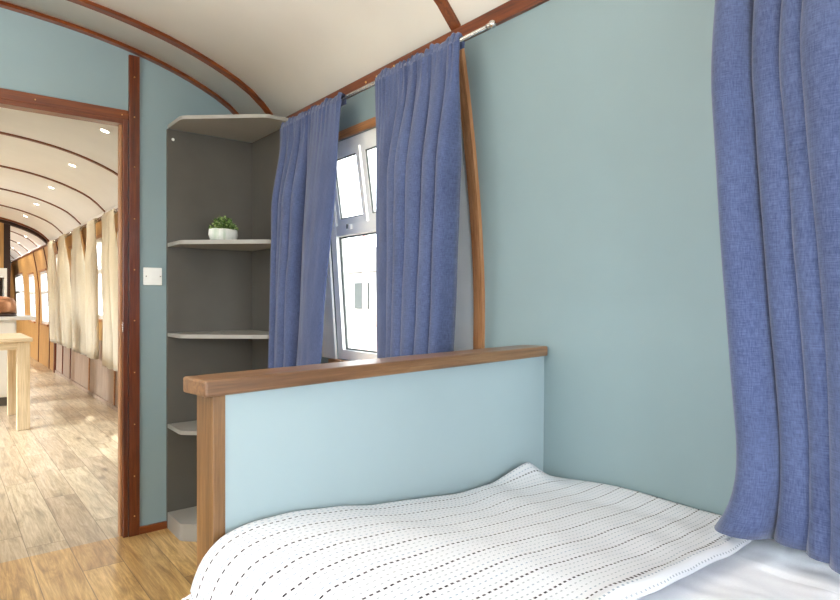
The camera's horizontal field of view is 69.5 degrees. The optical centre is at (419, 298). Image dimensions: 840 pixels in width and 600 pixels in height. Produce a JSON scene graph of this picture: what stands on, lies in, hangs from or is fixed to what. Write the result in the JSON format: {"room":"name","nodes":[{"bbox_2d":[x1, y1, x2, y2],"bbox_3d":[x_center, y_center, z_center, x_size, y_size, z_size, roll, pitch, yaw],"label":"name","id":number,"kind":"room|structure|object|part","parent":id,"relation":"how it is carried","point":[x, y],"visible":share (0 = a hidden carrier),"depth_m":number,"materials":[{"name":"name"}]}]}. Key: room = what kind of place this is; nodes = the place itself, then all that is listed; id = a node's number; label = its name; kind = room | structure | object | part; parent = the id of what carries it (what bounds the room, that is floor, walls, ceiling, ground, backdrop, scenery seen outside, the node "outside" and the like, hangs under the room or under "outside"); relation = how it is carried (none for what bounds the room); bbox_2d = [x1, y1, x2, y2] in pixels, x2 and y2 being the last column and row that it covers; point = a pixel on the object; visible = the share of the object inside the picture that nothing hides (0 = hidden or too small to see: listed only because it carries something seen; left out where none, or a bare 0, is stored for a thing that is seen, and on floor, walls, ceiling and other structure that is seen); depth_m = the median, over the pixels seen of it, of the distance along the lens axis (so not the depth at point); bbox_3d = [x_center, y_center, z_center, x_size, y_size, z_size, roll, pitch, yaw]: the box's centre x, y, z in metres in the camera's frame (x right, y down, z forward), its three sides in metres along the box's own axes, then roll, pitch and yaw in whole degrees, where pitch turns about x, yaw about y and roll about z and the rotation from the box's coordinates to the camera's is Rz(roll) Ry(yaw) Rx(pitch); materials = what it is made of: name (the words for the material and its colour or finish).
{"room":"train carriage bedroom","nodes":[
{"label":"train carriage bedroom","id":0,"kind":"room"},
{"bbox_2d":[0,222,3,267],"bbox_3d":[-7.485,-0.073,8.560,2.629,2.526,0.060,0,0,-39],"label":"wall partition","id":1,"kind":"structure","parent":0,"point":[1,224],"depth_m":9.34,"materials":[{"name":"brown wood"}]},
{"bbox_2d":[4,223,9,296],"bbox_3d":[-6.424,0.005,9.407,0.085,2.370,0.080,0,0,-39],"label":"trim","id":2,"kind":"structure","parent":1,"relation":"attached to","point":[6,226],"depth_m":9.38,"materials":[{"name":"brown paint"}]},
{"bbox_2d":[0,219,46,244],"bbox_3d":[-7.200,-1.095,8.788,3.089,0.471,0.120,0,0,-39],"label":"trim","id":3,"kind":"structure","parent":1,"relation":"attached to","point":[43,239],"depth_m":9.52,"materials":[{"name":"brown paint"}]},
{"bbox_2d":[12,205,117,260],"bbox_3d":[-6.268,-0.910,10.145,0.062,0.060,17.120,0,0,-39],"label":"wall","id":4,"kind":"structure","parent":0,"point":[116,206],"depth_m":7.93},
{"bbox_2d":[10,231,37,246],"bbox_3d":[-8.036,-1.125,9.835,3.089,0.410,0.036,0,0,-39],"label":"trim","id":5,"kind":"structure","parent":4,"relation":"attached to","point":[10,231],"depth_m":10.68,"materials":[{"name":"brown wood"}]},
{"bbox_2d":[0,217,48,241],"bbox_3d":[-7.144,-1.117,8.717,3.089,0.426,0.050,0,0,-39],"label":"trim","id":6,"kind":"structure","parent":4,"relation":"attached to","point":[2,218],"depth_m":9.46,"materials":[{"name":"brown wood"}]},
{"bbox_2d":[0,204,62,233],"bbox_3d":[-6.303,-1.125,7.662,3.089,0.410,0.036,0,0,-39],"label":"trim","id":7,"kind":"structure","parent":4,"relation":"attached to","point":[0,204],"depth_m":8.37,"materials":[{"name":"brown wood"}]},
{"bbox_2d":[0,188,80,224],"bbox_3d":[-5.436,-1.125,6.575,3.089,0.410,0.036,0,0,-39],"label":"trim","id":8,"kind":"structure","parent":4,"relation":"attached to","point":[0,188],"depth_m":7.26,"materials":[{"name":"brown wood"}]},
{"bbox_2d":[0,165,104,212],"bbox_3d":[-4.569,-1.125,5.489,3.089,0.410,0.036,0,0,-39],"label":"trim","id":9,"kind":"structure","parent":4,"relation":"attached to","point":[2,166],"depth_m":6.15,"materials":[{"name":"brown wood"}]},
{"bbox_2d":[0,131,117,175],"bbox_3d":[-3.703,-1.125,4.402,3.089,0.410,0.036,0,0,-39],"label":"trim","id":10,"kind":"structure","parent":4,"relation":"attached to","point":[2,133],"depth_m":4.97,"materials":[{"name":"brown wood"}]},
{"bbox_2d":[56,340,117,406],"bbox_3d":[-3.365,0.840,6.660,0.062,0.700,8.050,0,0,-39],"label":"wall","id":11,"kind":"structure","parent":0,"point":[101,377],"depth_m":7.52,"materials":[{"name":"beige wood"}]},
{"bbox_2d":[55,370,117,411],"bbox_3d":[-3.412,1.167,6.655,0.018,0.045,8.000,0,0,-39],"label":"baseboard","id":12,"kind":"structure","parent":11,"relation":"attached to","point":[78,385],"depth_m":7.50,"materials":[{"name":"beige wood"}]},
{"bbox_2d":[0,357,196,599],"bbox_3d":[-5.931,1.220,7.197,3.420,0.060,22.250,0,0,-39],"label":"floor","id":13,"kind":"structure","parent":0,"point":[59,475],"depth_m":3.29,"materials":[{"name":"brown wood"}]},
{"bbox_2d":[0,320,15,405],"bbox_3d":[-5.201,0.715,6.585,1.300,0.950,0.618,0,0,-39],"label":"base cabinet","id":14,"kind":"object","parent":13,"relation":"on","point":[6,326],"visible":0.31,"depth_m":6.68,"materials":[{"name":"white paint"}]},
{"bbox_2d":[0,315,35,320],"bbox_3d":[-5.141,0.220,6.631,1.510,0.039,0.700,0,0,-39],"label":"countertop","id":15,"kind":"structure","parent":14,"relation":"on","point":[18,317],"depth_m":6.76,"materials":[{"name":"stone"}]},
{"bbox_2d":[0,296,16,316],"bbox_3d":[-4.804,0.068,6.849,0.400,0.265,0.320,0,0,-39],"label":"bin","id":16,"kind":"object","parent":15,"relation":"on","point":[7,304],"visible":0.96,"depth_m":6.82,"materials":[{"name":"brown metal"}]},
{"bbox_2d":[0,333,32,430],"bbox_3d":[-4.298,0.774,5.558,1.150,0.832,1.050,0,0,-39],"label":"dining table","id":17,"kind":"object","parent":13,"relation":"on","point":[17,345],"visible":1,"depth_m":5.49,"materials":[{"name":"brown wood"}]},
{"bbox_3d":[-4.187,0.790,6.228,0.100,0.800,0.100,0,0,-39],"label":"leg","id":18,"kind":"part","parent":17,"relation":"part of","materials":[{"name":"brown wood"}]},
{"bbox_3d":[-3.620,0.790,5.517,0.100,0.800,0.100,0,0,-39],"label":"leg","id":19,"kind":"part","parent":17,"relation":"part of","materials":[{"name":"brown wood"}]},
{"bbox_2d":[166,114,287,541],"bbox_3d":[-0.970,0.146,3.089,0.476,2.088,0.520,0,0,-39],"label":"corner shelf unit","id":20,"kind":"object","parent":13,"relation":"on","point":[218,291],"visible":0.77,"depth_m":3.22,"materials":[{"name":"grey laminate"}]},
{"bbox_3d":[-1.127,0.155,3.285,0.474,2.069,0.017,0,0,-39],"label":"panel","id":21,"kind":"part","parent":20,"relation":"part of","materials":[{"name":"grey laminate"}]},
{"bbox_2d":[208,216,238,239],"bbox_3d":[-0.986,-0.354,3.033,0.156,0.132,0.109,0,0,-39],"label":"potted plant","id":22,"kind":"object","parent":20,"relation":"on","point":[223,231],"visible":0.98,"depth_m":3.00,"materials":[{"name":"green plant"}]},
{"bbox_3d":[-0.986,-0.319,3.032,0.148,0.060,0.092,0,0,-39],"label":"pot","id":23,"kind":"part","parent":22,"relation":"part of","materials":[{"name":"white ceramic"}]},
{"bbox_3d":[-0.784,0.155,3.226,0.016,2.069,0.502,0,0,-39],"label":"panel","id":24,"kind":"part","parent":20,"relation":"part of","materials":[{"name":"grey laminate"}]},
{"bbox_2d":[183,345,547,568],"bbox_3d":[-0.024,0.669,1.535,0.095,1.041,1.138,0,0,44],"label":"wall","id":25,"kind":"structure","parent":13,"relation":"on","point":[271,442],"depth_m":1.38,"materials":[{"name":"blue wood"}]},
{"bbox_3d":[-0.398,0.685,1.151,0.066,1.010,0.026,0,0,44],"label":"post","id":26,"kind":"part","parent":25,"relation":"part of","materials":[{"name":"brown wood"}]},
{"bbox_3d":[-0.027,0.165,1.532,0.095,0.031,1.131,0,0,44],"label":"rail","id":27,"kind":"part","parent":25,"relation":"part of","materials":[{"name":"brown wood"}]},
{"bbox_3d":[-0.011,0.685,1.556,0.068,1.010,1.090,0,0,44],"label":"panel","id":28,"kind":"part","parent":25,"relation":"part of","materials":[{"name":"blue paint"}]},
{"bbox_2d":[636,538,839,599],"bbox_3d":[0.601,0.820,0.738,1.114,0.740,2.009,0,0,-39],"label":"bed","id":29,"kind":"object","parent":13,"relation":"on","point":[767,569],"visible":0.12,"depth_m":1.15,"materials":[{"name":"white fabric"}]},
{"bbox_2d":[182,462,752,599],"bbox_3d":[0.182,0.516,1.216,1.250,0.179,0.638,0,0,-45],"label":"blanket","id":30,"kind":"object","parent":29,"relation":"on","point":[529,533],"visible":0.99,"depth_m":1.10,"materials":[{"name":"white fabric"}]},
{"bbox_3d":[-5.915,0.714,7.754,0.940,0.953,0.440,0,0,-39],"label":"cabinet","id":31,"kind":"object","parent":13,"relation":"on","visible":0},
{"bbox_2d":[0,268,6,296],"bbox_3d":[-5.917,-0.083,7.784,0.975,0.635,0.350,0,0,-39],"label":"upper cabinet","id":32,"kind":"object","parent":31,"relation":"on","point":[3,271],"visible":0.53,"depth_m":7.95,"materials":[{"name":"white paint"}]},
{"bbox_2d":[0,7,249,525],"bbox_3d":[-2.178,-0.073,2.490,3.359,2.526,0.050,0,0,-39],"label":"wall","id":33,"kind":"structure","parent":0,"point":[38,56],"depth_m":3.08,"materials":[{"name":"teal paint"}]},
{"bbox_2d":[0,54,139,537],"bbox_3d":[-1.856,-0.053,2.742,1.077,2.486,0.082,0,0,-39],"label":"door frame","id":34,"kind":"structure","parent":33,"relation":"in","point":[128,122],"depth_m":3.03,"materials":[{"name":"brown wood"}]},
{"bbox_3d":[-1.437,-0.015,3.040,0.050,2.409,0.018,0,0,-39],"label":"post","id":35,"kind":"part","parent":34,"relation":"part of","materials":[{"name":"brown wood"}]},
{"bbox_2d":[0,0,238,113],"bbox_3d":[-2.151,-1.124,2.457,3.089,0.412,0.036,0,0,-39],"label":"trim","id":36,"kind":"structure","parent":33,"relation":"attached to","point":[5,5],"depth_m":2.97,"materials":[{"name":"brown wood"}]},
{"bbox_2d":[143,267,161,284],"bbox_3d":[-1.368,-0.114,3.096,0.090,0.090,0.012,0,0,-39],"label":"light switch","id":37,"kind":"object","parent":33,"relation":"attached to","point":[151,276],"visible":1,"depth_m":3.09,"materials":[{"name":"white plastic"}]},
{"bbox_2d":[140,521,166,533],"bbox_3d":[-1.366,1.171,3.097,0.133,0.038,0.014,0,0,-39],"label":"baseboard","id":38,"kind":"structure","parent":33,"relation":"attached to","point":[157,526],"depth_m":3.09,"materials":[{"name":"brown wood"}]},
{"bbox_2d":[0,0,508,259],"bbox_3d":[-5.931,-1.116,7.197,3.209,0.520,22.250,0,0,-39],"label":"ceiling","id":39,"kind":"structure","parent":0,"point":[292,54],"depth_m":2.80,"materials":[{"name":"white paint"}]},
{"bbox_2d":[100,128,109,133],"bbox_3d":[-2.256,-1.205,4.334,0.070,0.029,0.072,0,0,-31],"label":"recessed light","id":40,"kind":"object","parent":39,"relation":"in","point":[101,129],"visible":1,"depth_m":4.33,"materials":[{"name":"white plastic"}]},
{"bbox_2d":[10,0,773,538],"bbox_3d":[-4.660,0.125,8.211,0.165,2.130,22.150,0,0,-39],"label":"wall","id":41,"kind":"structure","parent":0,"point":[593,119],"depth_m":1.71,"materials":[{"name":"teal paint"}]},
{"bbox_2d":[14,272,24,314],"bbox_3d":[-9.268,-0.056,14.033,0.122,1.072,1.760,0,0,-39],"label":"window","id":42,"kind":"structure","parent":41,"relation":"in","point":[19,273],"depth_m":14.65,"materials":[{"name":"white paint"}]},
{"bbox_2d":[12,244,46,262],"bbox_3d":[-8.796,-0.879,13.277,0.024,0.029,9.070,0,0,-39],"label":"trim","id":43,"kind":"structure","parent":41,"relation":"attached to","point":[43,246],"depth_m":11.59,"materials":[{"name":"brown wood"}]},
{"bbox_2d":[27,272,35,322],"bbox_3d":[-7.814,-0.021,12.219,0.112,1.002,0.910,0,0,-39],"label":"window","id":44,"kind":"structure","parent":41,"relation":"in","point":[31,275],"depth_m":12.51,"materials":[{"name":"white paint"}]},
{"bbox_2d":[33,253,39,361],"bbox_3d":[-7.220,0.150,11.382,0.120,2.080,0.036,0,0,-39],"label":"trim","id":45,"kind":"structure","parent":41,"relation":"attached to","point":[33,253],"depth_m":11.39,"materials":[{"name":"brown wood"}]},
{"bbox_2d":[39,268,48,326],"bbox_3d":[-6.692,-0.021,10.811,0.112,1.002,0.910,0,0,-39],"label":"window","id":46,"kind":"structure","parent":41,"relation":"in","point":[43,292],"depth_m":11.10,"materials":[{"name":"white paint"}]},
{"bbox_2d":[43,248,49,368],"bbox_3d":[-6.347,0.150,10.287,0.120,2.080,0.036,0,0,-39],"label":"trim","id":47,"kind":"structure","parent":41,"relation":"attached to","point":[43,248],"depth_m":10.30,"materials":[{"name":"brown wood"}]},
{"bbox_2d":[47,241,56,372],"bbox_3d":[-5.920,0.130,9.732,0.147,2.120,0.090,0,0,-39],"label":"trim","id":48,"kind":"structure","parent":41,"relation":"attached to","point":[55,344],"depth_m":9.72,"materials":[{"name":"brown wood"}]},
{"bbox_2d":[54,251,57,268],"bbox_3d":[-5.449,-0.226,9.231,0.146,0.992,0.850,0,0,-39],"label":"window","id":49,"kind":"structure","parent":41,"relation":"in","point":[56,252],"depth_m":9.44,"materials":[{"name":"white glass"}]},
{"bbox_2d":[56,242,62,373],"bbox_3d":[-5.474,0.150,9.193,0.120,2.080,0.036,0,0,-39],"label":"trim","id":50,"kind":"structure","parent":41,"relation":"attached to","point":[56,242],"depth_m":9.20,"materials":[{"name":"brown wood"}]},
{"bbox_2d":[69,277,70,378],"bbox_3d":[-5.050,0.150,8.661,0.120,2.080,0.036,0,0,-39],"label":"trim","id":51,"kind":"structure","parent":41,"relation":"attached to","point":[70,277],"depth_m":8.67,"materials":[{"name":"brown wood"}]},
{"bbox_2d":[81,230,89,389],"bbox_3d":[-4.183,0.150,7.574,0.120,2.080,0.036,0,0,-39],"label":"trim","id":52,"kind":"structure","parent":41,"relation":"attached to","point":[81,230],"depth_m":7.58,"materials":[{"name":"brown wood"}]},
{"bbox_2d":[55,208,117,241],"bbox_3d":[-3.475,-0.879,6.604,0.024,0.029,8.000,0,0,-39],"label":"trim","id":53,"kind":"structure","parent":41,"relation":"attached to","point":[117,208],"depth_m":7.41,"materials":[{"name":"brown wood"}]},
{"bbox_2d":[96,234,102,321],"bbox_3d":[-3.716,-0.226,7.058,0.146,0.992,0.850,0,0,-39],"label":"window","id":54,"kind":"structure","parent":41,"relation":"in","point":[99,241],"depth_m":7.23,"materials":[{"name":"white glass"}]},
{"bbox_2d":[113,371,115,404],"bbox_3d":[-3.316,0.150,6.488,0.120,2.080,0.036,0,0,-39],"label":"trim","id":55,"kind":"structure","parent":41,"relation":"attached to","point":[114,371],"depth_m":6.50,"materials":[{"name":"brown wood"}]},
{"bbox_2d":[67,0,272,114],"bbox_3d":[-1.966,-1.124,2.225,3.089,0.412,0.042,0,0,-39],"label":"trim","id":56,"kind":"structure","parent":41,"relation":"attached to","point":[86,3],"depth_m":2.86,"materials":[{"name":"brown wood"}]},
{"bbox_2d":[322,117,376,362],"bbox_3d":[-0.208,-0.217,2.654,0.150,1.074,0.910,0,0,-39],"label":"window","id":57,"kind":"structure","parent":41,"relation":"in","point":[359,145],"depth_m":2.84,"materials":[{"name":"white plastic"}]},
{"bbox_3d":[-0.177,0.305,2.615,0.034,0.030,0.810,0,0,-39],"label":"sill","id":58,"kind":"part","parent":57,"relation":"part of","materials":[{"name":"brown wood"}]},
{"bbox_3d":[-0.320,-0.508,2.759,0.069,0.329,0.247,0,0,-39],"label":"hopper sash","id":59,"kind":"part","parent":57,"relation":"part of","materials":[{"name":"white plastic"}]},
{"bbox_3d":[-0.112,-0.508,2.499,0.069,0.329,0.387,0,0,-39],"label":"hopper sash","id":60,"kind":"part","parent":57,"relation":"part of","materials":[{"name":"white plastic"}]},
{"bbox_2d":[280,20,495,127],"bbox_3d":[-0.197,-0.838,2.433,0.101,0.040,1.461,0,0,-39],"label":"curtain rod","id":61,"kind":"object","parent":41,"relation":"attached to","point":[492,23],"visible":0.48,"depth_m":1.93,"materials":[{"name":"metal"}]},
{"bbox_2d":[268,92,345,368],"bbox_3d":[-0.529,-0.190,2.714,0.138,1.359,0.561,0,0,-39],"label":"curtain","id":62,"kind":"object","parent":61,"relation":"hanging from","point":[304,189],"visible":0.94,"depth_m":2.73,"materials":[{"name":"blue fabric"}]},
{"bbox_2d":[375,32,464,357],"bbox_3d":[-0.031,-0.190,2.129,0.123,1.361,0.482,0,0,-40],"label":"curtain","id":63,"kind":"object","parent":61,"relation":"hanging from","point":[418,110],"visible":0.85,"depth_m":2.05,"materials":[{"name":"blue fabric"}]},
{"bbox_2d":[259,0,548,139],"bbox_3d":[0.615,-0.899,1.469,0.028,0.045,5.030,0,0,-39],"label":"trim","id":64,"kind":"structure","parent":41,"relation":"attached to","point":[510,9],"depth_m":2.03,"materials":[{"name":"brown wood"}]},
{"bbox_2d":[434,0,460,30],"bbox_3d":[-1.081,-1.124,1.115,3.089,0.412,0.042,0,0,-39],"label":"trim","id":65,"kind":"structure","parent":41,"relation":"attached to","point":[446,10],"depth_m":2.05,"materials":[{"name":"brown wood"}]},
{"bbox_2d":[454,123,472,350],"bbox_3d":[0.105,-0.154,2.203,0.110,1.448,0.176,0,0,-39],"label":"trim","id":66,"kind":"structure","parent":41,"relation":"attached to","point":[463,340],"depth_m":2.19,"materials":[{"name":"white paint"}]},
{"bbox_2d":[459,48,484,348],"bbox_3d":[0.170,0.150,2.113,0.124,2.080,0.042,0,0,-39],"label":"trim","id":67,"kind":"structure","parent":41,"relation":"attached to","point":[465,100],"depth_m":2.12,"materials":[{"name":"brown wood"}]},
{"bbox_3d":[1.131,-0.838,0.768,0.101,0.040,1.731,0,0,-39],"label":"curtain rod","id":68,"kind":"object","parent":41,"relation":"attached to","visible":0},
{"bbox_2d":[711,0,839,573],"bbox_3d":[0.859,-0.184,1.068,0.207,1.372,0.682,0,0,-39],"label":"curtain","id":69,"kind":"object","parent":68,"relation":"hanging from","point":[775,64],"visible":1,"depth_m":1.17,"materials":[{"name":"blue fabric"}]},
{"bbox_3d":[-2.979,-0.838,5.868,0.012,0.012,1.350,0,0,-39],"label":"curtain rod","id":70,"kind":"object","parent":41,"relation":"attached to","visible":0},
{"bbox_2d":[101,208,117,370],"bbox_3d":[-3.137,-0.085,6.093,0.104,1.570,0.762,0,0,-39],"label":"curtain","id":71,"kind":"object","parent":70,"relation":"hanging from","point":[109,249],"visible":0.98,"depth_m":5.96,"materials":[{"name":"beige fabric"}]},
{"bbox_3d":[-3.845,-0.838,6.955,0.012,0.012,1.350,0,0,-39],"label":"curtain rod","id":72,"kind":"object","parent":41,"relation":"attached to","visible":0},
{"bbox_2d":[71,226,86,354],"bbox_3d":[-4.220,-0.105,7.455,0.115,1.530,0.982,0,0,-39],"label":"curtain","id":73,"kind":"object","parent":72,"relation":"hanging from","point":[77,258],"visible":0.99,"depth_m":7.30,"materials":[{"name":"beige fabric"}]},
{"bbox_2d":[85,218,98,358],"bbox_3d":[-3.662,-0.099,6.761,0.108,1.538,0.704,0,0,-39],"label":"curtain","id":74,"kind":"object","parent":72,"relation":"hanging from","point":[91,259],"visible":0.99,"depth_m":6.66,"materials":[{"name":"beige fabric"}]},
{"bbox_3d":[-4.712,-0.838,8.042,0.012,0.012,1.350,0,0,-39],"label":"curtain rod","id":75,"kind":"object","parent":41,"relation":"attached to","visible":0},
{"bbox_2d":[57,234,71,347],"bbox_3d":[-4.836,-0.110,8.224,0.125,1.520,0.812,0,0,-39],"label":"curtain","id":76,"kind":"object","parent":75,"relation":"hanging from","point":[63,269],"visible":0.99,"depth_m":8.03,"materials":[{"name":"beige fabric"}]},
{"bbox_3d":[-5.579,-0.838,9.128,0.012,0.012,1.350,0,0,-39],"label":"curtain rod","id":77,"kind":"object","parent":41,"relation":"attached to","visible":0},
{"bbox_2d":[47,240,58,343],"bbox_3d":[-5.457,-0.109,9.001,0.110,1.519,0.982,0,0,-39],"label":"curtain","id":78,"kind":"object","parent":77,"relation":"hanging from","point":[51,269],"visible":0.97,"depth_m":8.89,"materials":[{"name":"beige fabric"}]},
{"label":"outside","id":79,"kind":"structure","parent":0,"visible":0},
{"bbox_3d":[2.375,2.440,21.080,90.000,0.100,90.000,0,0,-39],"label":"ground","id":80,"kind":"structure","parent":79,"visible":0},
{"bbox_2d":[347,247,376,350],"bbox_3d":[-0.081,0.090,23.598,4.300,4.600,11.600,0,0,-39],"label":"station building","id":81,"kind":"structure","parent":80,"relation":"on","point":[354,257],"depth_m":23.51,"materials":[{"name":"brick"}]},
{"bbox_2d":[362,235,367,349],"bbox_3d":[-0.995,-0.460,10.935,0.080,5.700,0.080,0,0,-39],"label":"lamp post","id":82,"kind":"object","parent":80,"relation":"on","point":[364,238],"visible":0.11,"depth_m":10.91,"materials":[{"name":"paint"}]}
]}

